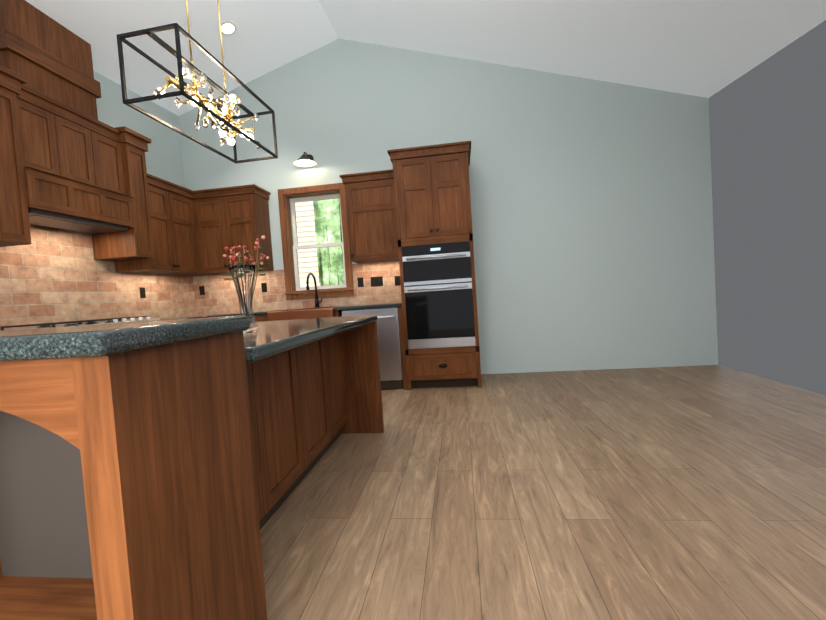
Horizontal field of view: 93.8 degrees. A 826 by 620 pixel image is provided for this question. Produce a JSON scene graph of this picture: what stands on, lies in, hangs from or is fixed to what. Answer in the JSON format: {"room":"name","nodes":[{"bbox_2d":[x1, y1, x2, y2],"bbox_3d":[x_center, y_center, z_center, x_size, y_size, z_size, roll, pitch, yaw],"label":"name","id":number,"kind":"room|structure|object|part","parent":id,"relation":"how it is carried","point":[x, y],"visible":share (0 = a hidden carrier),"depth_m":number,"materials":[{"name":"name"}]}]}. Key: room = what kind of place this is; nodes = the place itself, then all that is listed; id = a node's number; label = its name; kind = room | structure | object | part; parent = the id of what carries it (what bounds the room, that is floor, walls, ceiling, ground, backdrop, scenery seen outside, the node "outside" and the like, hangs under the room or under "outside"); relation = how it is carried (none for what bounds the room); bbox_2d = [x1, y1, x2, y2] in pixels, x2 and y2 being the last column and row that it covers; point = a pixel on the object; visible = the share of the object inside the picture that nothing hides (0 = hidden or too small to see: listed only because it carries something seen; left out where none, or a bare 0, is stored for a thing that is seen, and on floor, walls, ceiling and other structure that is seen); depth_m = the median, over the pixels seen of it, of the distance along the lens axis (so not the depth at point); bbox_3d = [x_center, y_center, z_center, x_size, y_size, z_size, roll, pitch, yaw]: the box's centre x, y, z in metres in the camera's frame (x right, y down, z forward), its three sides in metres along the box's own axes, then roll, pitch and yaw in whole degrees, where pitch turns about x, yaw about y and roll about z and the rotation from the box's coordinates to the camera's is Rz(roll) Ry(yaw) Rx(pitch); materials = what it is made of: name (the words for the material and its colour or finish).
{"room":"kitchen","nodes":[
{"label":"kitchen","id":0,"kind":"room"},
{"bbox_2d":[93,71,194,318],"bbox_3d":[-3.441,-0.582,1.558,0.300,3.488,7.450,-4,2,7],"label":"wall","id":1,"kind":"structure","parent":0,"point":[163,157],"depth_m":4.44,"materials":[{"name":"grey paint"}]},
{"bbox_2d":[0,0,154,260],"bbox_3d":[-2.889,-1.405,3.144,0.497,1.875,1.406,-4,2,7],"label":"wood range hood","id":2,"kind":"object","parent":1,"relation":"attached to","point":[64,150],"visible":1,"depth_m":3.05,"materials":[{"name":"brown wood"}]},
{"bbox_2d":[28,209,127,233],"bbox_3d":[-2.848,-0.712,3.171,0.370,0.033,0.804,-4,2,7],"label":"hood insert","id":3,"kind":"object","parent":2,"relation":"in","point":[51,220],"visible":0.85,"depth_m":3.14,"materials":[{"name":"grey metal"}]},
{"bbox_2d":[0,224,195,330],"bbox_3d":[-3.037,-0.287,3.372,0.010,0.866,3.278,-4,2,7],"label":"backsplash","id":4,"kind":"structure","parent":1,"relation":"attached to","point":[50,275],"depth_m":3.43,"materials":[{"name":"beige tile"}]},
{"bbox_2d":[139,287,145,297],"bbox_3d":[-2.921,-0.187,4.177,0.007,0.116,0.072,-4,2,7],"label":"electrical outlet plate","id":5,"kind":"object","parent":4,"relation":"attached to","point":[142,289],"depth_m":4.17,"materials":[{"name":"brown metal"}]},
{"bbox_2d":[114,173,197,275],"bbox_3d":[-2.782,-0.888,4.183,0.388,0.961,0.720,-4,2,7],"label":"upper cabinet","id":6,"kind":"object","parent":1,"relation":"attached to","point":[175,244],"depth_m":4.18,"materials":[{"name":"brown wood"}]},
{"bbox_2d":[25,0,825,115],"bbox_3d":[-0.500,-2.351,1.117,6.550,1.854,7.450,-4,2,7],"label":"ceiling","id":7,"kind":"structure","parent":0,"point":[705,48],"depth_m":3.74,"materials":[{"name":"white paint"}]},
{"bbox_2d":[116,0,277,163],"bbox_3d":[-1.150,-1.938,2.074,0.329,1.977,0.840,-4,2,7],"label":"pendant chandelier","id":8,"kind":"object","parent":7,"relation":"hanging from","point":[195,97],"depth_m":1.96,"materials":[{"name":"black metal"}]},
{"bbox_3d":[-1.182,-2.091,1.935,0.118,1.658,0.118,-4,2,-5],"label":"chandelier rod","id":9,"kind":"part","parent":8,"relation":"part of","materials":[{"name":"gold metal"}]},
{"bbox_2d":[217,0,225,88],"bbox_3d":[-1.140,-2.115,2.201,0.118,1.680,0.118,-4,2,-5],"label":"chandelier rod","id":10,"kind":"object","parent":7,"relation":"hanging from","point":[217,0],"depth_m":2.22,"materials":[{"name":"gold metal"}]},
{"bbox_2d":[219,21,236,34],"bbox_3d":[-1.855,-2.821,3.867,0.166,0.060,0.170,-4,2,7],"label":"recessed light","id":11,"kind":"object","parent":7,"relation":"in","point":[228,27],"visible":0.92,"depth_m":3.86,"materials":[{"name":"white plastic"}]},
{"bbox_2d":[179,39,717,373],"bbox_3d":[0.018,-1.250,4.720,6.550,4.118,0.220,-4,2,7],"label":"wall","id":12,"kind":"structure","parent":0,"point":[592,220],"depth_m":4.44,"materials":[{"name":"grey paint"}]},
{"bbox_2d":[190,184,273,276],"bbox_3d":[-2.337,-0.937,4.699,1.148,0.961,0.416,-4,2,7],"label":"upper cabinet","id":13,"kind":"object","parent":12,"relation":"attached to","point":[195,233],"depth_m":4.55,"materials":[{"name":"brown wood"}]},
{"bbox_2d":[192,260,401,314],"bbox_3d":[-1.431,-0.267,4.825,2.768,0.502,0.010,-4,2,7],"label":"backsplash","id":14,"kind":"structure","parent":12,"relation":"attached to","point":[220,297],"depth_m":4.85,"materials":[{"name":"beige tile"}]},
{"bbox_2d":[199,286,204,294],"bbox_3d":[-2.717,-0.251,4.974,0.072,0.116,0.006,-4,2,7],"label":"electrical outlet plate","id":15,"kind":"object","parent":14,"relation":"attached to","point":[201,288],"depth_m":4.97,"materials":[{"name":"brown metal"}]},
{"bbox_2d":[261,283,266,291],"bbox_3d":[-1.876,-0.283,4.869,0.072,0.116,0.006,-4,2,7],"label":"electrical outlet plate","id":16,"kind":"object","parent":14,"relation":"attached to","point":[263,285],"depth_m":4.87,"materials":[{"name":"brown metal"}]},
{"bbox_2d":[357,277,363,286],"bbox_3d":[-0.640,-0.340,4.716,0.072,0.116,0.006,-4,2,7],"label":"electrical outlet plate","id":17,"kind":"object","parent":14,"relation":"attached to","point":[360,280],"depth_m":4.71,"materials":[{"name":"brown metal"}]},
{"bbox_2d":[370,276,382,286],"bbox_3d":[-0.440,-0.346,4.691,0.150,0.116,0.006,-4,2,7],"label":"electrical outlet plate","id":18,"kind":"object","parent":14,"relation":"attached to","point":[376,281],"depth_m":4.69,"materials":[{"name":"brown metal"}]},
{"bbox_2d":[394,276,400,285],"bbox_3d":[-0.185,-0.353,4.659,0.072,0.116,0.006,-4,2,7],"label":"electrical outlet plate","id":19,"kind":"object","parent":14,"relation":"attached to","point":[397,278],"depth_m":4.66,"materials":[{"name":"brown metal"}]},
{"bbox_2d":[292,152,316,167],"bbox_3d":[-1.283,-1.812,4.580,0.280,0.168,0.318,-4,2,7],"label":"sconce","id":20,"kind":"object","parent":12,"relation":"attached to","point":[304,161],"visible":1,"depth_m":4.62,"materials":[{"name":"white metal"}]},
{"bbox_2d":[278,183,353,299],"bbox_3d":[-1.191,-0.836,4.831,0.870,1.375,0.210,-4,2,7],"label":"window","id":21,"kind":"structure","parent":12,"relation":"in","point":[297,292],"depth_m":4.80,"materials":[{"name":"brown wood"}]},
{"bbox_2d":[295,199,344,285],"bbox_3d":[-1.184,-0.849,4.897,0.600,1.085,0.044,-4,2,7],"label":"window panel","id":22,"kind":"object","parent":21,"relation":"attached to","point":[320,240],"visible":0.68,"depth_m":4.90,"materials":[{"name":"clear glass"}]},
{"bbox_2d":[339,169,398,263],"bbox_3d":[-0.446,-1.054,4.477,0.646,0.961,0.388,-4,2,7],"label":"upper cabinet","id":23,"kind":"object","parent":12,"relation":"attached to","point":[371,216],"visible":0.85,"depth_m":4.33,"materials":[{"name":"brown wood"}]},
{"bbox_2d":[260,365,825,619],"bbox_3d":[-0.275,1.028,1.246,6.550,0.120,7.450,-4,2,7],"label":"floor","id":24,"kind":"structure","parent":0,"point":[680,493],"depth_m":1.74,"materials":[{"name":"brown wood"}]},
{"bbox_2d":[0,341,275,619],"bbox_3d":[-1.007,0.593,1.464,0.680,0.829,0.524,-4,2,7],"label":"base cabinet","id":25,"kind":"object","parent":24,"relation":"on","point":[159,483],"depth_m":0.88,"materials":[{"name":"brown wood"}]},
{"bbox_2d":[170,333,311,509],"bbox_3d":[-0.957,0.574,1.873,0.680,0.829,0.559,-4,2,7],"label":"base cabinet","id":26,"kind":"object","parent":24,"relation":"on","point":[287,372],"depth_m":1.92,"materials":[{"name":"brown wood"}]},
{"bbox_2d":[254,315,267,321],"bbox_3d":[-1.715,0.493,4.588,0.365,0.884,0.618,-4,2,7],"label":"base cabinet","id":27,"kind":"object","parent":24,"relation":"on","point":[260,318],"depth_m":4.26,"materials":[{"name":"brown wood"}]},
{"bbox_2d":[214,331,337,467],"bbox_3d":[-0.905,0.554,2.299,0.680,0.829,0.559,-4,2,7],"label":"base cabinet","id":28,"kind":"object","parent":24,"relation":"on","point":[317,354],"depth_m":2.38,"materials":[{"name":"brown wood"}]},
{"bbox_2d":[332,330,355,436],"bbox_3d":[-0.857,0.536,2.693,0.680,0.829,0.494,-4,2,7],"label":"base cabinet","id":29,"kind":"object","parent":24,"relation":"on","point":[340,374],"depth_m":2.81,"materials":[{"name":"brown wood"}]},
{"bbox_2d":[0,315,377,362],"bbox_3d":[-0.879,0.086,1.768,1.000,0.140,2.145,-4,2,7],"label":"countertop","id":30,"kind":"structure","parent":29,"relation":"on","point":[265,339],"depth_m":0.83,"materials":[{"name":"black stone"}]},
{"bbox_2d":[228,265,257,331],"bbox_3d":[-0.798,-0.054,1.839,0.132,0.310,0.132,-4,2,7],"label":"vase","id":31,"kind":"object","parent":30,"relation":"on","point":[244,292],"visible":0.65,"depth_m":1.81,"materials":[{"name":"clear glass"}]},
{"bbox_2d":[223,235,268,299],"bbox_3d":[-0.782,-0.152,1.836,0.203,0.386,0.174,-4,2,7],"label":"flowers","id":32,"kind":"object","parent":31,"relation":"in","point":[233,257],"visible":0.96,"depth_m":1.83,"materials":[{"name":"red"}]},
{"bbox_2d":[342,307,402,389],"bbox_3d":[-0.403,0.414,4.389,0.610,0.881,0.650,-4,2,7],"label":"stainless steel dishwasher","id":33,"kind":"object","parent":24,"relation":"on","point":[389,349],"visible":0.46,"depth_m":4.09,"materials":[{"name":"grey metal"}]},
{"bbox_2d":[387,141,481,389],"bbox_3d":[0.275,-0.428,4.262,0.858,2.480,0.698,-4,2,7],"label":"tall cabinet","id":34,"kind":"object","parent":24,"relation":"on","point":[432,194],"depth_m":3.95,"materials":[{"name":"brown wood"}]},
{"bbox_3d":[-0.067,0.391,4.382,0.049,0.884,0.618,-4,2,7],"label":"base cabinet filler","id":35,"kind":"part","parent":34,"relation":"part of","materials":[{"name":"brown wood"}]},
{"bbox_2d":[402,241,475,348],"bbox_3d":[0.295,-0.155,4.238,0.693,1.065,0.678,-4,2,7],"label":"double wall oven","id":36,"kind":"object","parent":34,"relation":"in","point":[438,295],"visible":0.98,"depth_m":3.96,"materials":[{"name":"grey metal"}]},
{"bbox_3d":[-2.615,0.600,3.359,0.741,0.884,3.284,-4,2,7],"label":"base cabinet","id":37,"kind":"object","parent":24,"relation":"on","visible":0},
{"bbox_2d":[143,314,217,321],"bbox_3d":[-2.642,0.140,3.341,0.748,0.035,3.284,-4,2,7],"label":"countertop","id":38,"kind":"structure","parent":37,"relation":"on","point":[211,315],"depth_m":4.18,"materials":[{"name":"grey stone"}]},
{"bbox_2d":[1,316,159,330],"bbox_3d":[-2.679,0.107,3.188,0.530,0.046,0.915,-4,2,7],"label":"gas cooktop","id":39,"kind":"object","parent":38,"relation":"in","point":[92,322],"visible":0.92,"depth_m":3.08,"materials":[{"name":"silver metal"}]},
{"bbox_2d":[217,302,401,316],"bbox_3d":[-1.139,-0.003,4.466,2.144,0.035,0.674,-4,2,7],"label":"countertop","id":40,"kind":"structure","parent":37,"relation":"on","point":[365,306],"depth_m":4.12,"materials":[{"name":"grey stone"}]},
{"bbox_2d":[267,307,335,320],"bbox_3d":[-1.173,0.114,4.406,0.730,0.251,0.553,-4,2,7],"label":"sink","id":41,"kind":"object","parent":40,"relation":"in","point":[303,313],"visible":0.21,"depth_m":4.13,"materials":[{"name":"brown"}]},
{"bbox_2d":[306,273,322,307],"bbox_3d":[-1.179,-0.236,4.617,0.113,0.421,0.302,-4,2,7],"label":"faucet","id":42,"kind":"object","parent":40,"relation":"on","point":[317,302],"visible":1,"depth_m":4.72,"materials":[{"name":"black metal"}]},
{"label":"outside","id":43,"kind":"structure","parent":0,"visible":0},
{"bbox_2d":[295,198,347,293],"bbox_3d":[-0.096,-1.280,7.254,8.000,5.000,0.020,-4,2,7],"label":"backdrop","id":44,"kind":"structure","parent":43,"point":[306,218],"depth_m":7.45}
]}

